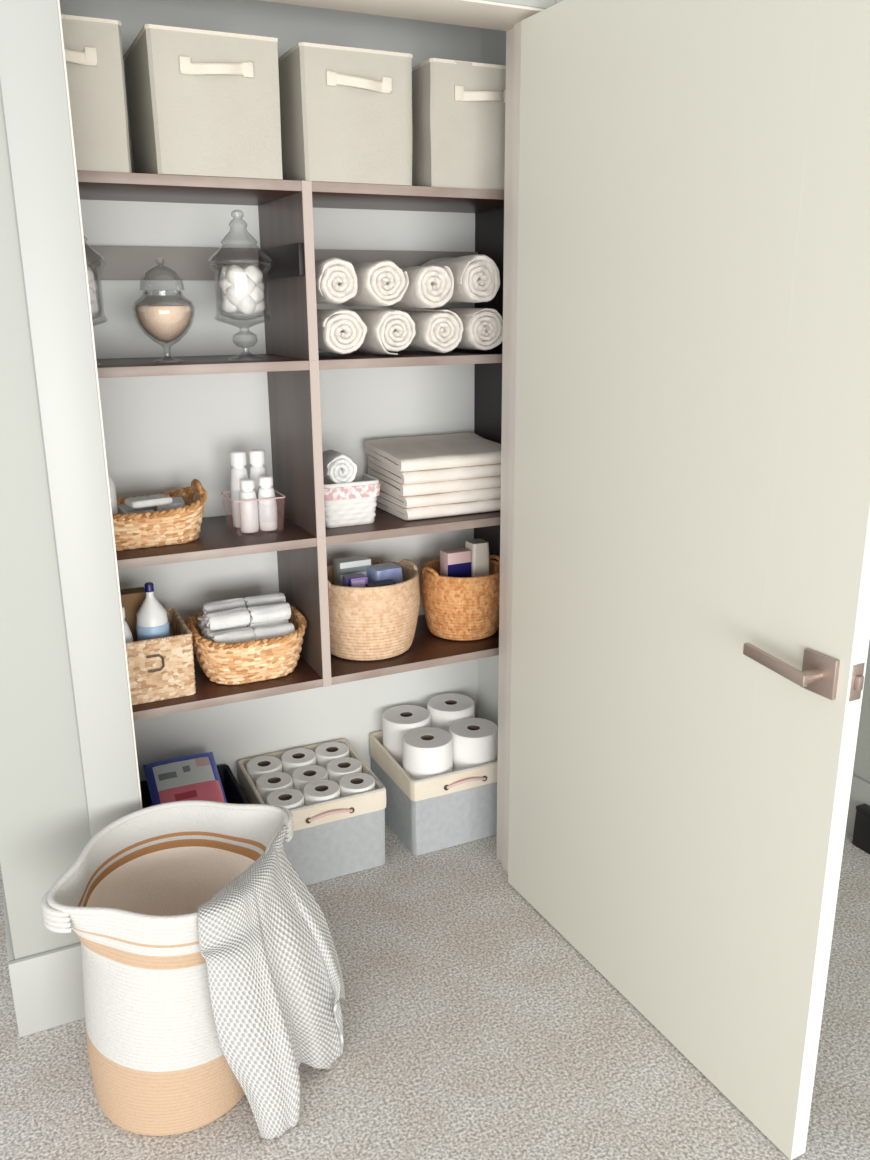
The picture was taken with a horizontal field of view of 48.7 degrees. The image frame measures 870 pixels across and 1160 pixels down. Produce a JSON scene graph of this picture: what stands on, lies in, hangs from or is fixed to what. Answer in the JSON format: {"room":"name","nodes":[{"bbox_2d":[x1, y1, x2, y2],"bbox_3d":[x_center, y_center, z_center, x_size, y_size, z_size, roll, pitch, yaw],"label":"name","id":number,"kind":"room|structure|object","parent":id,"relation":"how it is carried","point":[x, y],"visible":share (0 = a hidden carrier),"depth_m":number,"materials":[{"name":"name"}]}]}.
{"room":"linen closet","nodes":[
{"label":"linen closet","id":0,"kind":"room"},
{"bbox_2d":[0,88,90,959],"bbox_3d":[-0.797,-0.238,1.847,0.272,2.440,0.150,-8,18,-24],"label":"wall","id":1,"kind":"structure","parent":0,"point":[45,828],"depth_m":1.88,"materials":[{"name":"grey paint"}]},
{"bbox_2d":[0,0,140,837],"bbox_3d":[-0.677,-0.108,1.847,0.104,2.190,0.017,-8,18,-24],"label":"trim","id":2,"kind":"structure","parent":1,"relation":"attached to","point":[32,73],"depth_m":1.77,"materials":[{"name":"grey paint"}]},
{"bbox_2d":[60,0,481,786],"bbox_3d":[-0.454,-0.457,2.596,1.238,2.440,0.115,-8,18,-24],"label":"wall","id":3,"kind":"structure","parent":0,"point":[162,433],"depth_m":2.51,"materials":[{"name":"white paint"}]},
{"bbox_2d":[77,170,503,720],"bbox_3d":[-0.351,-0.344,2.406,1.234,1.180,0.356,-8,18,-24],"label":"shelving unit","id":4,"kind":"object","parent":3,"relation":"attached to","point":[292,362],"visible":0.34,"depth_m":2.33,"materials":[{"name":"brown wood"}]},
{"bbox_2d":[86,242,105,364],"bbox_3d":[-0.773,-0.625,2.049,0.146,0.327,0.146,-8,18,-24],"label":"apothecary jar","id":5,"kind":"object","parent":4,"relation":"on","point":[86,242],"visible":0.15,"depth_m":2.07,"materials":[{"name":"clear glass"}]},
{"bbox_2d":[91,300,98,314],"bbox_3d":[-0.747,-0.592,2.071,0.044,0.045,0.044,-8,18,-24],"label":"ball","id":6,"kind":"object","parent":5,"relation":"in","point":[94,307],"visible":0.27,"depth_m":2.06,"materials":[{"name":"white fabric"}]},
{"bbox_2d":[61,14,131,172],"bbox_3d":[-0.782,-0.972,1.972,0.256,0.273,0.324,-8,18,-24],"label":"fabric bin","id":7,"kind":"object","parent":4,"relation":"on","point":[92,46],"visible":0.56,"depth_m":1.88,"materials":[{"name":"beige fabric"}]},
{"bbox_2d":[112,479,207,550],"bbox_3d":[-0.705,-0.161,2.283,0.318,0.133,0.225,-8,18,-24],"label":"wicker basket","id":8,"kind":"object","parent":4,"relation":"on","point":[180,525],"visible":0.56,"depth_m":2.22,"materials":[{"name":"wicker"}]},
{"bbox_2d":[108,474,117,514],"bbox_3d":[-0.772,-0.191,2.230,0.064,0.205,0.064,-8,18,-24],"label":"bottle","id":9,"kind":"object","parent":8,"relation":"in","point":[111,482],"visible":0.06,"depth_m":2.22,"materials":[{"name":"white plastic"}]},
{"bbox_2d":[118,505,154,514],"bbox_3d":[-0.709,-0.138,2.288,0.075,0.070,0.100,-9,18,-27],"label":"pack","id":10,"kind":"object","parent":8,"relation":"in","point":[122,509],"visible":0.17,"depth_m":2.26},
{"bbox_2d":[124,494,172,507],"bbox_3d":[-0.673,-0.186,2.263,0.100,0.016,0.060,-12,20,-35],"label":"folded cloth","id":11,"kind":"object","parent":10,"relation":"on","point":[158,499],"visible":1,"depth_m":2.24,"materials":[{"name":"white fabric"}]},
{"bbox_2d":[154,497,184,511],"bbox_3d":[-0.639,-0.153,2.324,0.072,0.078,0.090,-6,17,-19],"label":"pack","id":12,"kind":"object","parent":8,"relation":"in","point":[177,502],"visible":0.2,"depth_m":2.28},
{"bbox_2d":[126,608,195,704],"bbox_3d":[-0.747,0.191,2.335,0.285,0.155,0.244,-8,18,-24],"label":"box","id":13,"kind":"object","parent":4,"relation":"on","point":[159,669],"visible":0.45,"depth_m":2.27,"materials":[{"name":"brown wicker"}]},
{"bbox_2d":[122,606,132,642],"bbox_3d":[-0.740,0.167,2.279,0.054,0.215,0.054,-8,18,-24],"label":"bottle","id":14,"kind":"object","parent":13,"relation":"in","point":[128,635],"visible":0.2,"depth_m":2.25,"materials":[{"name":"white plastic"}]},
{"bbox_2d":[120,587,145,641],"bbox_3d":[-0.740,0.135,2.373,0.070,0.225,0.050,-8,18,-24],"label":"carton","id":15,"kind":"object","parent":13,"relation":"in","point":[132,599],"visible":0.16,"depth_m":2.33,"materials":[{"name":"brown cardboard"}]},
{"bbox_2d":[136,582,169,640],"bbox_3d":[-0.675,0.134,2.309,0.076,0.262,0.076,-8,18,-24],"label":"bottle","id":16,"kind":"object","parent":13,"relation":"in","point":[152,619],"visible":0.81,"depth_m":2.27,"materials":[{"name":"white plastic"}]},
{"bbox_2d":[132,257,194,362],"bbox_3d":[-0.606,-0.603,2.151,0.135,0.225,0.135,-8,18,-24],"label":"jar","id":17,"kind":"object","parent":4,"relation":"on","point":[159,257],"visible":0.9,"depth_m":2.17,"materials":[{"name":"clear glass"}]},
{"bbox_2d":[135,304,191,341],"bbox_3d":[-0.606,-0.576,2.159,0.123,0.082,0.123,-8,18,-24],"label":"salt","id":18,"kind":"object","parent":17,"relation":"in","point":[164,322],"visible":1,"depth_m":2.12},
{"bbox_2d":[123,24,282,179],"bbox_3d":[-0.503,-1.008,2.093,0.271,0.271,0.324,-8,18,-24],"label":"fabric bin","id":19,"kind":"object","parent":4,"relation":"on","point":[201,102],"visible":0.94,"depth_m":1.97,"materials":[{"name":"beige fabric"}]},
{"bbox_2d":[207,220,272,360],"bbox_3d":[-0.441,-0.670,2.195,0.146,0.327,0.146,-8,18,-24],"label":"apothecary jar","id":20,"kind":"object","parent":4,"relation":"on","point":[244,220],"visible":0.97,"depth_m":2.20,"materials":[{"name":"clear glass"}]},
{"bbox_2d":[219,277,231,294],"bbox_3d":[-0.467,-0.668,2.182,0.046,0.048,0.046,-8,18,-24],"label":"ball","id":21,"kind":"object","parent":20,"relation":"in","point":[224,284],"visible":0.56,"depth_m":2.16,"materials":[{"name":"white fabric"}]},
{"bbox_2d":[221,295,238,313],"bbox_3d":[-0.467,-0.629,2.195,0.044,0.042,0.044,-8,18,-24],"label":"ball","id":22,"kind":"object","parent":20,"relation":"in","point":[227,307],"visible":0.67,"depth_m":2.18,"materials":[{"name":"white fabric"}]},
{"bbox_2d":[225,285,244,305],"bbox_3d":[-0.450,-0.644,2.175,0.045,0.048,0.043,-8,18,-24],"label":"ball","id":23,"kind":"object","parent":20,"relation":"in","point":[232,293],"visible":0.84,"depth_m":2.16,"materials":[{"name":"white fabric"}]},
{"bbox_2d":[225,265,245,284],"bbox_3d":[-0.450,-0.685,2.164,0.046,0.045,0.045,-8,18,-24],"label":"ball","id":24,"kind":"object","parent":20,"relation":"in","point":[233,274],"visible":0.87,"depth_m":2.15,"materials":[{"name":"white fabric"}]},
{"bbox_2d":[235,274,255,294],"bbox_3d":[-0.428,-0.666,2.170,0.046,0.048,0.043,-8,18,-24],"label":"ball","id":25,"kind":"object","parent":20,"relation":"in","point":[246,285],"visible":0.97,"depth_m":2.15,"materials":[{"name":"white fabric"}]},
{"bbox_2d":[236,295,255,314],"bbox_3d":[-0.429,-0.625,2.182,0.046,0.047,0.046,-8,18,-24],"label":"ball","id":26,"kind":"object","parent":20,"relation":"in","point":[246,305],"visible":0.97,"depth_m":2.17,"materials":[{"name":"white fabric"}]},
{"bbox_2d":[244,265,262,284],"bbox_3d":[-0.414,-0.690,2.180,0.046,0.045,0.046,-8,18,-24],"label":"ball","id":27,"kind":"object","parent":20,"relation":"in","point":[252,271],"visible":0.77,"depth_m":2.16,"materials":[{"name":"white fabric"}]},
{"bbox_2d":[250,285,263,304],"bbox_3d":[-0.413,-0.650,2.192,0.045,0.044,0.046,-8,18,-24],"label":"ball","id":28,"kind":"object","parent":20,"relation":"in","point":[257,294],"visible":0.61,"depth_m":2.18,"materials":[{"name":"white fabric"}]},
{"bbox_2d":[252,300,264,313],"bbox_3d":[-0.415,-0.637,2.218,0.044,0.045,0.044,-8,18,-24],"label":"ball","id":29,"kind":"object","parent":20,"relation":"in","point":[260,307],"visible":0.27,"depth_m":2.21,"materials":[{"name":"white fabric"}]},
{"bbox_2d":[184,605,306,684],"bbox_3d":[-0.480,0.162,2.458,0.289,0.139,0.270,-8,18,-24],"label":"wicker basket","id":30,"kind":"object","parent":4,"relation":"on","point":[237,663],"visible":0.73,"depth_m":2.36,"materials":[{"name":"wicker"}]},
{"bbox_2d":[198,616,206,632],"bbox_3d":[-0.550,0.110,2.457,0.105,0.048,0.048,-8,18,-25],"label":"rolled washcloth","id":31,"kind":"object","parent":30,"relation":"in","point":[202,624],"visible":0.17,"depth_m":2.42,"materials":[{"name":"white fabric"}]},
{"bbox_2d":[203,598,245,618],"bbox_3d":[-0.536,0.074,2.435,0.104,0.049,0.047,-8,18,-25],"label":"rolled washcloth","id":32,"kind":"object","parent":31,"relation":"on","point":[213,606],"visible":0.63,"depth_m":2.42,"materials":[{"name":"white fabric"}]},
{"bbox_2d":[202,626,246,640],"bbox_3d":[-0.527,0.132,2.410,0.105,0.048,0.049,-9,18,-26],"label":"rolled washcloth","id":33,"kind":"object","parent":30,"relation":"in","point":[205,633],"visible":0.22,"depth_m":2.39,"materials":[{"name":"white fabric"}]},
{"bbox_2d":[205,607,249,630],"bbox_3d":[-0.516,0.097,2.389,0.105,0.047,0.050,-9,18,-26],"label":"rolled washcloth","id":34,"kind":"object","parent":33,"relation":"on","point":[237,617],"visible":1,"depth_m":2.37,"materials":[{"name":"white fabric"}]},
{"bbox_2d":[209,627,254,643],"bbox_3d":[-0.500,0.147,2.367,0.107,0.047,0.048,-9,18,-26],"label":"rolled washcloth","id":35,"kind":"object","parent":30,"relation":"in","point":[241,635],"visible":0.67,"depth_m":2.35,"materials":[{"name":"white fabric"}]},
{"bbox_2d":[247,620,288,628],"bbox_3d":[-0.430,0.114,2.452,0.107,0.050,0.049,-7,18,-23],"label":"rolled washcloth","id":36,"kind":"object","parent":30,"relation":"in","point":[252,626],"visible":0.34,"depth_m":2.43,"materials":[{"name":"white fabric"}]},
{"bbox_2d":[248,602,290,623],"bbox_3d":[-0.421,0.085,2.430,0.106,0.048,0.048,-7,18,-23],"label":"rolled washcloth","id":37,"kind":"object","parent":36,"relation":"on","point":[277,611],"visible":0.98,"depth_m":2.41,"materials":[{"name":"white fabric"}]},
{"bbox_2d":[253,623,294,640],"bbox_3d":[-0.406,0.136,2.409,0.104,0.049,0.049,-7,18,-23],"label":"rolled washcloth","id":38,"kind":"object","parent":30,"relation":"in","point":[275,631],"visible":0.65,"depth_m":2.39,"materials":[{"name":"white fabric"}]},
{"bbox_3d":[-0.454,0.089,2.496,0.108,0.046,0.048,-7,18,-23],"label":"rolled washcloth","id":39,"kind":"object","parent":30,"relation":"in","visible":0},
{"bbox_2d":[244,593,285,608],"bbox_3d":[-0.441,0.061,2.480,0.106,0.049,0.045,-8,18,-23],"label":"rolled washcloth","id":40,"kind":"object","parent":39,"relation":"on","point":[265,599],"visible":0.65,"depth_m":2.46,"materials":[{"name":"white fabric"}]},
{"bbox_2d":[221,490,285,502],"bbox_3d":[-0.450,-0.170,2.391,0.134,0.087,0.134,-8,18,-24],"label":"plastic bin","id":41,"kind":"object","parent":4,"relation":"on","point":[284,496],"visible":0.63,"depth_m":2.33,"materials":[{"name":"pink"}]},
{"bbox_2d":[230,450,247,527],"bbox_3d":[-0.485,-0.226,2.395,0.048,0.188,0.048,-8,18,-24],"label":"bottle","id":42,"kind":"object","parent":41,"relation":"in","point":[238,457],"visible":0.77,"depth_m":2.37,"materials":[{"name":"white plastic"}]},
{"bbox_2d":[239,478,258,532],"bbox_3d":[-0.455,-0.182,2.348,0.044,0.128,0.044,-8,18,-24],"label":"bottle","id":43,"kind":"object","parent":41,"relation":"in","point":[249,522],"visible":0.97,"depth_m":2.33,"materials":[{"name":"white plastic"}]},
{"bbox_2d":[249,449,266,502],"bbox_3d":[-0.442,-0.233,2.415,0.048,0.188,0.048,-8,18,-24],"label":"bottle","id":44,"kind":"object","parent":41,"relation":"in","point":[256,456],"visible":0.53,"depth_m":2.38,"materials":[{"name":"white plastic"}]},
{"bbox_2d":[258,475,277,530],"bbox_3d":[-0.413,-0.190,2.366,0.047,0.132,0.047,-8,18,-24],"label":"bottle","id":45,"kind":"object","parent":41,"relation":"in","point":[267,509],"visible":0.99,"depth_m":2.35,"materials":[{"name":"white plastic"}]},
{"bbox_2d":[317,309,366,353],"bbox_3d":[-0.264,-0.608,2.344,0.116,0.102,0.277,-8,18,-24],"label":"rolled towel","id":46,"kind":"object","parent":4,"relation":"on","point":[340,331],"visible":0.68,"depth_m":2.23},
{"bbox_2d":[315,258,357,303],"bbox_3d":[-0.277,-0.717,2.312,0.101,0.102,0.275,-8,18,-24],"label":"rolled towel","id":47,"kind":"object","parent":46,"relation":"on","point":[336,278],"visible":0.55,"depth_m":2.20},
{"bbox_2d":[278,42,412,185],"bbox_3d":[-0.224,-1.046,2.222,0.261,0.269,0.324,-8,18,-24],"label":"fabric bin","id":48,"kind":"object","parent":4,"relation":"on","point":[346,112],"visible":0.84,"depth_m":2.10,"materials":[{"name":"beige fabric"}]},
{"bbox_2d":[323,473,380,527],"bbox_3d":[-0.233,-0.204,2.458,0.164,0.112,0.135,-8,18,-24],"label":"woven basket","id":49,"kind":"object","parent":4,"relation":"on","point":[352,503],"visible":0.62,"depth_m":2.41,"materials":[{"name":"white wicker"}]},
{"bbox_2d":[322,450,356,483],"bbox_3d":[-0.250,-0.282,2.420,0.084,0.082,0.107,-8,18,-24],"label":"cloth","id":50,"kind":"object","parent":49,"relation":"in","point":[338,467],"visible":0.94,"depth_m":2.38,"materials":[{"name":"white fabric"}]},
{"bbox_2d":[327,559,419,660],"bbox_3d":[-0.182,0.075,2.594,0.285,0.226,0.285,-3,16,-9],"label":"rope basket","id":51,"kind":"object","parent":4,"relation":"on","point":[366,623],"visible":0.69,"depth_m":2.48,"materials":[{"name":"wicker"}]},
{"bbox_2d":[333,555,371,585],"bbox_3d":[-0.222,0.055,2.623,0.091,0.232,0.051,-9,18,-26],"label":"carton","id":52,"kind":"object","parent":51,"relation":"in","point":[352,565],"visible":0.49,"depth_m":2.58,"materials":[{"name":"white"}]},
{"bbox_2d":[340,565,371,574],"bbox_3d":[-0.212,-0.027,2.577,0.091,0.016,0.001,-8,18,-26],"label":"print","id":53,"kind":"object","parent":52,"relation":"attached to","point":[361,568],"depth_m":2.57},
{"bbox_2d":[342,573,367,586],"bbox_3d":[-0.208,0.090,2.542,0.056,0.208,0.041,-9,18,-27],"label":"carton","id":54,"kind":"object","parent":51,"relation":"in","point":[355,580],"visible":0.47,"depth_m":2.50,"materials":[{"name":"purple"}]},
{"bbox_2d":[352,580,364,586],"bbox_3d":[-0.198,0.014,2.503,0.037,0.027,0.001,-9,18,-27],"label":"print","id":55,"kind":"object","parent":54,"relation":"attached to","point":[355,583],"depth_m":2.50,"materials":[{"name":"purple"}]},
{"bbox_2d":[365,579,395,586],"bbox_3d":[-0.141,0.099,2.544,0.085,0.190,0.045,-8,18,-25],"label":"pack","id":56,"kind":"object","parent":51,"relation":"in","point":[389,581],"visible":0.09,"depth_m":2.51,"materials":[{"name":"black plastic"}]},
{"bbox_2d":[366,562,402,583],"bbox_3d":[-0.136,0.066,2.618,0.086,0.212,0.070,-10,19,-31],"label":"pack","id":57,"kind":"object","parent":51,"relation":"in","point":[384,571],"visible":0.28,"depth_m":2.57},
{"bbox_2d":[352,309,415,354],"bbox_3d":[-0.148,-0.621,2.403,0.108,0.108,0.276,-8,18,-24],"label":"rolled towel","id":58,"kind":"object","parent":4,"relation":"on","point":[387,330],"visible":0.75,"depth_m":2.29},
{"bbox_2d":[342,260,408,306],"bbox_3d":[-0.168,-0.726,2.364,0.110,0.105,0.275,-8,18,-24],"label":"rolled towel","id":59,"kind":"object","parent":58,"relation":"on","point":[380,283],"visible":0.71,"depth_m":2.26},
{"bbox_2d":[400,309,462,352],"bbox_3d":[-0.032,-0.639,2.460,0.109,0.105,0.276,-8,18,-24],"label":"rolled towel","id":60,"kind":"object","parent":4,"relation":"on","point":[440,331],"visible":0.66,"depth_m":2.35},
{"bbox_2d":[387,265,453,307],"bbox_3d":[-0.053,-0.733,2.413,0.106,0.100,0.276,-8,18,-24],"label":"rolled towel","id":61,"kind":"object","parent":60,"relation":"on","point":[431,286],"visible":0.59,"depth_m":2.30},
{"bbox_2d":[376,495,500,519],"bbox_3d":[0.026,-0.218,2.634,0.343,0.036,0.251,-8,18,-24],"label":"folded towel","id":62,"kind":"object","parent":4,"relation":"on","point":[434,511],"visible":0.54,"depth_m":2.52,"materials":[{"name":"white fabric"}]},
{"bbox_2d":[379,486,500,507],"bbox_3d":[0.022,-0.250,2.626,0.335,0.038,0.253,-8,18,-24],"label":"folded towel","id":63,"kind":"object","parent":62,"relation":"on","point":[487,493],"visible":0.51,"depth_m":2.51,"materials":[{"name":"white fabric"}]},
{"bbox_2d":[368,467,500,495],"bbox_3d":[0.018,-0.283,2.619,0.339,0.044,0.253,-8,18,-24],"label":"folded towel","id":64,"kind":"object","parent":63,"relation":"on","point":[396,487],"visible":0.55,"depth_m":2.51,"materials":[{"name":"white fabric"}]},
{"bbox_2d":[367,454,500,483],"bbox_3d":[0.018,-0.313,2.603,0.335,0.047,0.254,-8,18,-24],"label":"folded towel","id":65,"kind":"object","parent":64,"relation":"on","point":[467,472],"visible":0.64,"depth_m":2.50,"materials":[{"name":"white fabric"}]},
{"bbox_2d":[365,432,500,471],"bbox_3d":[0.013,-0.347,2.593,0.342,0.054,0.253,-8,18,-24],"label":"folded towel","id":66,"kind":"object","parent":65,"relation":"on","point":[402,454],"visible":0.91,"depth_m":2.53,"materials":[{"name":"white fabric"}]},
{"bbox_2d":[412,58,505,189],"bbox_3d":[0.054,-1.085,2.351,0.270,0.267,0.316,-8,18,-24],"label":"fabric bin","id":67,"kind":"object","parent":4,"relation":"on","point":[458,107],"visible":0.59,"depth_m":2.22,"materials":[{"name":"beige fabric"}]},
{"bbox_2d":[421,555,499,640],"bbox_3d":[0.080,0.046,2.723,0.246,0.206,0.246,-8,18,-24],"label":"rope basket","id":68,"kind":"object","parent":4,"relation":"on","point":[455,608],"visible":0.86,"depth_m":2.63,"materials":[{"name":"wicker"}]},
{"bbox_2d":[440,547,470,577],"bbox_3d":[0.058,0.029,2.706,0.073,0.232,0.051,-8,18,-25],"label":"carton","id":69,"kind":"object","parent":68,"relation":"in","point":[454,562],"visible":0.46,"depth_m":2.66,"materials":[{"name":"pink"}]},
{"bbox_2d":[448,562,470,577],"bbox_3d":[0.068,-0.011,2.671,0.073,0.072,0.001,-8,18,-25],"label":"print","id":70,"kind":"object","parent":69,"relation":"attached to","point":[463,570],"depth_m":2.67},
{"bbox_2d":[465,538,488,576],"bbox_3d":[0.119,0.011,2.732,0.055,0.250,0.060,-8,18,-24],"label":"pack","id":71,"kind":"object","parent":68,"relation":"in","point":[479,548],"visible":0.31,"depth_m":2.69,"materials":[{"name":"beige"}]},
{"bbox_2d":[435,307,502,350],"bbox_3d":[0.075,-0.657,2.511,0.109,0.105,0.278,-8,18,-24],"label":"rolled towel","id":72,"kind":"object","parent":4,"relation":"on","point":[482,327],"visible":0.56,"depth_m":2.40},
{"bbox_2d":[422,255,499,302],"bbox_3d":[0.056,-0.769,2.462,0.111,0.114,0.274,-8,18,-24],"label":"rolled towel","id":73,"kind":"object","parent":72,"relation":"on","point":[476,277],"visible":0.56,"depth_m":2.35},
{"bbox_2d":[0,822,869,1159],"bbox_3d":[-0.007,1.467,0.416,4.360,0.050,8.400,-8,18,-24],"label":"floor","id":74,"kind":"structure","parent":0,"point":[474,1029],"depth_m":1.97,"materials":[{"name":"carpet"}]},
{"bbox_2d":[41,800,293,1135],"bbox_3d":[-0.502,0.749,1.924,0.358,0.498,0.427,3,16,10],"label":"laundry basket","id":75,"kind":"object","parent":74,"relation":"on","point":[132,896],"visible":0.71,"depth_m":1.78,"materials":[{"name":"white fabric"}]},
{"bbox_2d":[198,825,345,1138],"bbox_3d":[-0.322,0.773,1.865,0.204,0.475,0.329,7,18,23],"label":"waffle towel","id":76,"kind":"object","parent":75,"relation":"hanging from","point":[267,947],"visible":1,"depth_m":1.80,"materials":[{"name":"fabric"}]},
{"bbox_2d":[140,764,248,807],"bbox_3d":[-0.655,0.697,2.559,0.308,0.243,0.337,-8,18,-24],"label":"fabric bin","id":77,"kind":"object","parent":74,"relation":"on","point":[234,794],"visible":0.06,"depth_m":2.65,"materials":[{"name":"grey"}]},
{"bbox_3d":[-0.651,0.707,2.581,0.180,0.190,0.230,-8,18,-24],"label":"pack","id":78,"kind":"object","parent":77,"relation":"in","visible":0},
{"bbox_2d":[143,752,226,805],"bbox_3d":[-0.657,0.551,2.541,0.185,0.109,0.196,-8,18,-23],"label":"pack","id":79,"kind":"object","parent":78,"relation":"on","point":[196,776],"visible":0.68,"depth_m":2.53,"materials":[{"name":"blue"}]},
{"bbox_2d":[238,739,385,885],"bbox_3d":[-0.344,0.652,2.698,0.330,0.247,0.341,-8,18,-24],"label":"fabric bin","id":80,"kind":"object","parent":74,"relation":"on","point":[345,835],"visible":0.59,"depth_m":2.58,"materials":[{"name":"beige fabric"}]},
{"bbox_3d":[-0.347,0.696,2.718,0.280,0.134,0.292,-8,18,-24],"label":"insert","id":81,"kind":"object","parent":80,"relation":"in","visible":0},
{"bbox_2d":[246,756,281,786],"bbox_3d":[-0.482,0.565,2.729,0.099,0.099,0.099,-8,18,-24],"label":"toilet roll","id":82,"kind":"object","parent":81,"relation":"on","point":[256,767],"visible":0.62,"depth_m":2.70,"materials":[{"name":"white paper"}]},
{"bbox_2d":[256,772,292,803],"bbox_3d":[-0.439,0.594,2.643,0.099,0.099,0.099,-8,18,-24],"label":"toilet roll","id":83,"kind":"object","parent":81,"relation":"on","point":[267,783],"visible":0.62,"depth_m":2.62,"materials":[{"name":"white paper"}]},
{"bbox_2d":[266,788,303,808],"bbox_3d":[-0.396,0.621,2.556,0.099,0.099,0.099,-8,18,-24],"label":"toilet roll","id":84,"kind":"object","parent":81,"relation":"on","point":[289,798],"visible":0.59,"depth_m":2.54,"materials":[{"name":"white paper"}]},
{"bbox_2d":[281,748,315,776],"bbox_3d":[-0.391,0.550,2.770,0.099,0.099,0.099,-8,18,-24],"label":"toilet roll","id":85,"kind":"object","parent":81,"relation":"on","point":[293,759],"visible":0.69,"depth_m":2.74,"materials":[{"name":"white paper"}]},
{"bbox_2d":[292,765,327,792],"bbox_3d":[-0.347,0.583,2.685,0.099,0.099,0.099,-8,18,-24],"label":"toilet roll","id":86,"kind":"object","parent":81,"relation":"on","point":[303,775],"visible":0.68,"depth_m":2.66,"materials":[{"name":"white paper"}]},
{"bbox_2d":[303,780,339,805],"bbox_3d":[-0.304,0.606,2.598,0.099,0.099,0.099,-8,18,-24],"label":"toilet roll","id":87,"kind":"object","parent":81,"relation":"on","point":[316,791],"visible":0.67,"depth_m":2.57,"materials":[{"name":"white paper"}]},
{"bbox_2d":[315,742,348,769],"bbox_3d":[-0.299,0.539,2.813,0.099,0.099,0.099,-8,18,-24],"label":"toilet roll","id":88,"kind":"object","parent":81,"relation":"on","point":[326,752],"visible":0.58,"depth_m":2.78,"materials":[{"name":"white paper"}]},
{"bbox_2d":[327,757,361,784],"bbox_3d":[-0.256,0.568,2.727,0.099,0.099,0.099,-8,18,-24],"label":"toilet roll","id":89,"kind":"object","parent":81,"relation":"on","point":[337,768],"visible":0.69,"depth_m":2.70,"materials":[{"name":"white paper"}]},
{"bbox_2d":[339,773,374,796],"bbox_3d":[-0.213,0.595,2.640,0.099,0.099,0.099,-8,18,-24],"label":"toilet roll","id":90,"kind":"object","parent":81,"relation":"on","point":[353,783],"visible":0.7,"depth_m":2.61,"materials":[{"name":"white paper"}]},
{"bbox_2d":[370,731,497,855],"bbox_3d":[0.019,0.602,2.864,0.326,0.247,0.341,-8,18,-24],"label":"fabric bin","id":91,"kind":"object","parent":74,"relation":"on","point":[457,807],"visible":0.59,"depth_m":2.73,"materials":[{"name":"beige fabric"}]},
{"bbox_3d":[0.017,0.669,2.890,0.280,0.087,0.292,-8,18,-24],"label":"insert","id":92,"kind":"object","parent":91,"relation":"in","visible":0},
{"bbox_2d":[382,705,430,767],"bbox_3d":[-0.084,0.501,2.881,0.143,0.216,0.143,-8,18,-24],"label":"paper towel roll","id":93,"kind":"object","parent":92,"relation":"on","point":[397,721],"visible":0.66,"depth_m":2.82,"materials":[{"name":"white"}]},
{"bbox_2d":[402,727,452,779],"bbox_3d":[-0.021,0.549,2.756,0.143,0.216,0.143,-8,18,-24],"label":"paper towel roll","id":94,"kind":"object","parent":92,"relation":"on","point":[426,751],"visible":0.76,"depth_m":2.69,"materials":[{"name":"white"}]},
{"bbox_2d":[427,693,474,731],"bbox_3d":[0.049,0.473,2.938,0.143,0.216,0.143,-8,18,-24],"label":"toilet paper roll","id":95,"kind":"object","parent":92,"relation":"on","point":[444,709],"visible":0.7,"depth_m":2.87,"materials":[{"name":"white"}]},
{"bbox_2d":[449,718,497,770],"bbox_3d":[0.113,0.530,2.817,0.143,0.216,0.143,-8,18,-24],"label":"paper towel roll","id":96,"kind":"object","parent":92,"relation":"on","point":[475,740],"visible":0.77,"depth_m":2.75,"materials":[{"name":"white"}]},
{"bbox_2d":[852,803,869,853],"bbox_3d":[1.230,0.708,2.694,0.036,0.122,0.112,-8,18,-24],"label":"box","id":97,"kind":"object","parent":74,"relation":"on","point":[861,834],"visible":1,"depth_m":2.71,"materials":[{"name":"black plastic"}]},
{"bbox_2d":[478,28,505,726],"bbox_3d":[0.249,-0.490,2.690,0.117,2.440,0.540,-8,18,-24],"label":"wall","id":98,"kind":"structure","parent":0,"point":[493,41],"depth_m":2.94,"materials":[{"name":"white paint"}]},
{"bbox_2d":[853,640,869,781],"bbox_3d":[1.439,-0.332,2.114,0.100,2.440,5.800,-8,18,-24],"label":"wall","id":99,"kind":"structure","parent":0,"point":[861,768],"depth_m":2.72,"materials":[{"name":"grey paint"}]},
{"bbox_2d":[845,774,869,835],"bbox_3d":[1.887,1.043,1.412,0.014,0.183,3.513,-8,18,-24],"label":"baseboard","id":100,"kind":"structure","parent":99,"relation":"attached to","point":[860,788],"depth_m":2.76,"materials":[{"name":"grey paint"}]},
{"bbox_3d":[-0.995,-0.316,2.124,0.162,2.440,0.540,-8,18,-24],"label":"wall","id":101,"kind":"structure","parent":0,"visible":0},
{"bbox_2d":[1,871,84,1036],"bbox_3d":[-0.951,0.788,2.366,0.190,0.183,0.705,-8,18,-24],"label":"baseboard","id":102,"kind":"structure","parent":101,"relation":"attached to","point":[47,987],"depth_m":2.05,"materials":[{"name":"grey paint"}]},
{"bbox_3d":[-0.241,-1.317,1.813,0.975,0.356,0.150,-8,18,-24],"label":"wall header","id":103,"kind":"structure","parent":0,"visible":0},
{"bbox_2d":[57,0,544,872],"bbox_3d":[-0.230,-0.144,2.147,0.975,2.084,0.163,-8,18,-24],"label":"trim","id":104,"kind":"structure","parent":103,"relation":"attached to","point":[508,18],"depth_m":2.18,"materials":[{"name":"white paint"}]},
{"bbox_2d":[483,0,555,8],"bbox_3d":[-0.196,-1.174,1.781,0.979,0.113,0.017,-8,18,-24],"label":"trim","id":105,"kind":"structure","parent":103,"relation":"attached to","point":[543,4],"depth_m":1.97,"materials":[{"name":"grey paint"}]},
{"bbox_2d":[508,0,869,1159],"bbox_3d":[0.407,-0.058,1.868,0.096,2.054,0.998,-9,18,-26],"label":"door","id":106,"kind":"structure","parent":103,"relation":"in","point":[691,588],"depth_m":1.74,"materials":[{"name":"white paint"}]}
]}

